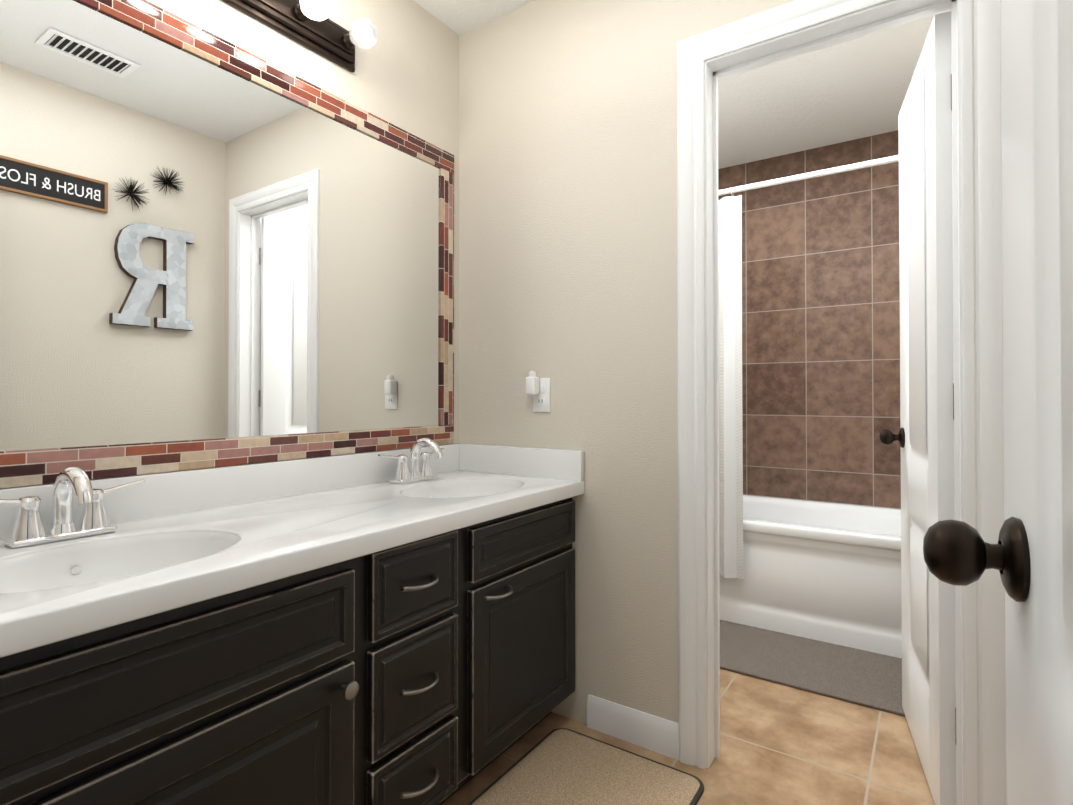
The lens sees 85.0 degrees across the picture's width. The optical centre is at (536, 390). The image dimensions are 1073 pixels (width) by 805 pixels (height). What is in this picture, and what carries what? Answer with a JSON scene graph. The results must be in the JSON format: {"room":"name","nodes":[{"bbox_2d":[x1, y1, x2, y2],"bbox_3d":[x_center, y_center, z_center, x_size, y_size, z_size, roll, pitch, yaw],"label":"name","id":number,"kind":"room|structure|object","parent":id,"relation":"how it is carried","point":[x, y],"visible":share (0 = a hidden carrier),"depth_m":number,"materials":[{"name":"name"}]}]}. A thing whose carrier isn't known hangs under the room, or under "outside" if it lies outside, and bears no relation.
{"room":"bathroom","nodes":[
{"label":"bathroom","id":0,"kind":"room"},
{"bbox_2d":[0,0,458,488],"bbox_3d":[-0.858,-0.140,1.475,0.122,2.440,1.865,0,-1,34],"label":"wall","id":1,"kind":"structure","parent":0,"point":[216,251],"depth_m":1.47,"materials":[{"name":"beige"}]},
{"bbox_2d":[0,443,459,537],"bbox_3d":[-0.726,0.243,1.558,0.019,0.098,1.568,0,-1,34],"label":"backsplash","id":2,"kind":"structure","parent":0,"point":[38,509],"depth_m":1.40,"materials":[{"name":"white stone"}]},
{"bbox_2d":[223,0,377,71],"bbox_3d":[-0.675,-1.044,1.526,0.156,0.116,0.600,0,-1,34],"label":"vanity light bar","id":3,"kind":"object","parent":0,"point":[311,25],"visible":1,"depth_m":1.65,"materials":[{"name":"brown metal"}]},
{"bbox_2d":[459,0,793,724],"bbox_3d":[0.436,-0.137,1.791,1.910,2.440,0.110,0,-1,34],"label":"wall","id":4,"kind":"structure","parent":0,"point":[568,277],"depth_m":1.90,"materials":[{"name":"beige paint"}]},
{"bbox_2d":[460,443,583,481],"bbox_3d":[-0.067,0.248,2.047,0.524,0.098,0.020,0,-1,34],"label":"backsplash","id":5,"kind":"structure","parent":4,"relation":"attached to","point":[538,462],"depth_m":2.02,"materials":[{"name":"white stone"}]},
{"bbox_2d":[526,371,549,411],"bbox_3d":[0.004,0.004,1.989,0.076,0.140,0.045,0,-1,34],"label":"outlet","id":6,"kind":"object","parent":4,"relation":"attached to","point":[538,388],"visible":1,"depth_m":1.99,"materials":[{"name":"white plastic"}]},
{"bbox_2d":[587,695,678,759],"bbox_3d":[0.292,1.034,1.803,0.306,0.100,0.013,0,-1,34],"label":"baseboard","id":7,"kind":"structure","parent":4,"relation":"attached to","point":[659,735],"depth_m":1.78,"materials":[{"name":"white paint"}]},
{"bbox_2d":[677,0,1006,804],"bbox_3d":[0.767,0.024,1.565,0.758,2.114,0.146,0,-1,34],"label":"door frame","id":8,"kind":"structure","parent":4,"relation":"attached to","point":[711,58],"depth_m":1.47,"materials":[{"name":"white paint"}]},
{"bbox_2d":[879,11,956,804],"bbox_3d":[1.137,0.063,1.721,0.175,2.015,0.593,0,-1,24],"label":"room door","id":9,"kind":"structure","parent":4,"relation":"in","point":[924,437],"depth_m":1.57,"materials":[{"name":"white paint"}]},
{"bbox_2d":[413,0,950,168],"bbox_3d":[0.438,-1.407,1.807,1.910,0.100,3.847,0,-1,34],"label":"ceiling","id":10,"kind":"structure","parent":0,"point":[853,89],"depth_m":2.64,"materials":[{"name":"white paint"}]},
{"bbox_2d":[441,669,934,804],"bbox_3d":[0.214,1.130,1.450,1.910,0.100,4.647,0,-1,34],"label":"floor","id":11,"kind":"structure","parent":0,"point":[780,744],"depth_m":1.74,"materials":[{"name":"tile"}]},
{"bbox_2d":[0,554,375,804],"bbox_3d":[-0.760,0.704,1.058,0.518,0.745,0.688,0,-1,34],"label":"base cabinet","id":12,"kind":"object","parent":11,"relation":"on","point":[266,695],"depth_m":0.95,"materials":[{"name":"black wood"}]},
{"bbox_2d":[0,470,583,661],"bbox_3d":[-0.509,0.312,1.411,0.543,0.045,1.568,0,-1,34],"label":"countertop","id":13,"kind":"structure","parent":12,"relation":"on","point":[59,587],"depth_m":1.15,"materials":[{"name":"white stone"}]},
{"bbox_2d":[376,526,475,804],"bbox_3d":[-0.479,0.708,1.473,0.518,0.745,0.315,0,-1,34],"label":"base cabinet","id":14,"kind":"object","parent":11,"relation":"on","point":[392,627],"depth_m":1.34,"materials":[{"name":"black wood"}]},
{"bbox_2d":[476,498,574,774],"bbox_3d":[-0.235,0.712,1.833,0.518,0.745,0.555,0,-1,34],"label":"base cabinet","id":15,"kind":"object","parent":11,"relation":"on","point":[525,563],"depth_m":1.67,"materials":[{"name":"black wood"}]},
{"bbox_2d":[468,728,703,804],"bbox_3d":[-0.131,1.071,1.150,0.487,0.012,1.433,0,-1,34],"label":"bath mat","id":16,"kind":"object","parent":11,"relation":"on","point":[561,766],"visible":1,"depth_m":1.61,"materials":[{"name":"beige fabric"}]},
{"bbox_2d":[720,494,901,657],"bbox_3d":[1.304,0.848,2.921,1.529,0.493,0.774,0,-1,34],"label":"bathtub","id":17,"kind":"object","parent":11,"relation":"on","point":[827,572],"visible":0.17,"depth_m":2.57,"materials":[{"name":"white ceramic"}]},
{"bbox_2d":[720,620,905,716],"bbox_3d":[1.029,1.083,2.361,1.180,0.011,0.478,0,-1,34],"label":"bath mat","id":18,"kind":"object","parent":11,"relation":"on","point":[873,680],"visible":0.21,"depth_m":2.29,"materials":[{"name":"grey fabric"}]},
{"bbox_2d":[718,130,900,507],"bbox_3d":[1.440,-0.121,3.372,1.800,2.440,0.110,0,-1,34],"label":"wall","id":19,"kind":"structure","parent":0,"point":[820,339],"depth_m":3.22,"materials":[{"name":"tile"}]},
{"bbox_3d":[-0.655,-0.152,0.278,1.800,2.440,0.110,0,-1,34],"label":"wall","id":20,"kind":"structure","parent":0,"visible":0},
{"bbox_2d":[923,0,1072,804],"bbox_3d":[0.255,0.048,0.191,0.169,2.015,0.769,0,-1,29],"label":"entry door","id":21,"kind":"structure","parent":20,"relation":"in","point":[1029,556],"depth_m":0.44,"materials":[{"name":"white paint"}]},
{"bbox_3d":[1.183,-0.142,1.289,0.110,2.440,3.847,0,-1,34],"label":"wall","id":22,"kind":"structure","parent":0,"visible":0},
{"bbox_2d":[718,155,898,579],"bbox_3d":[1.072,-0.045,2.587,1.526,1.812,0.066,0,-1,34],"label":"shower curtain","id":23,"kind":"object","parent":22,"relation":"attached to","point":[730,408],"visible":0.12,"depth_m":2.70,"materials":[{"name":"fabric"},{"name":"white metal"}]}
]}

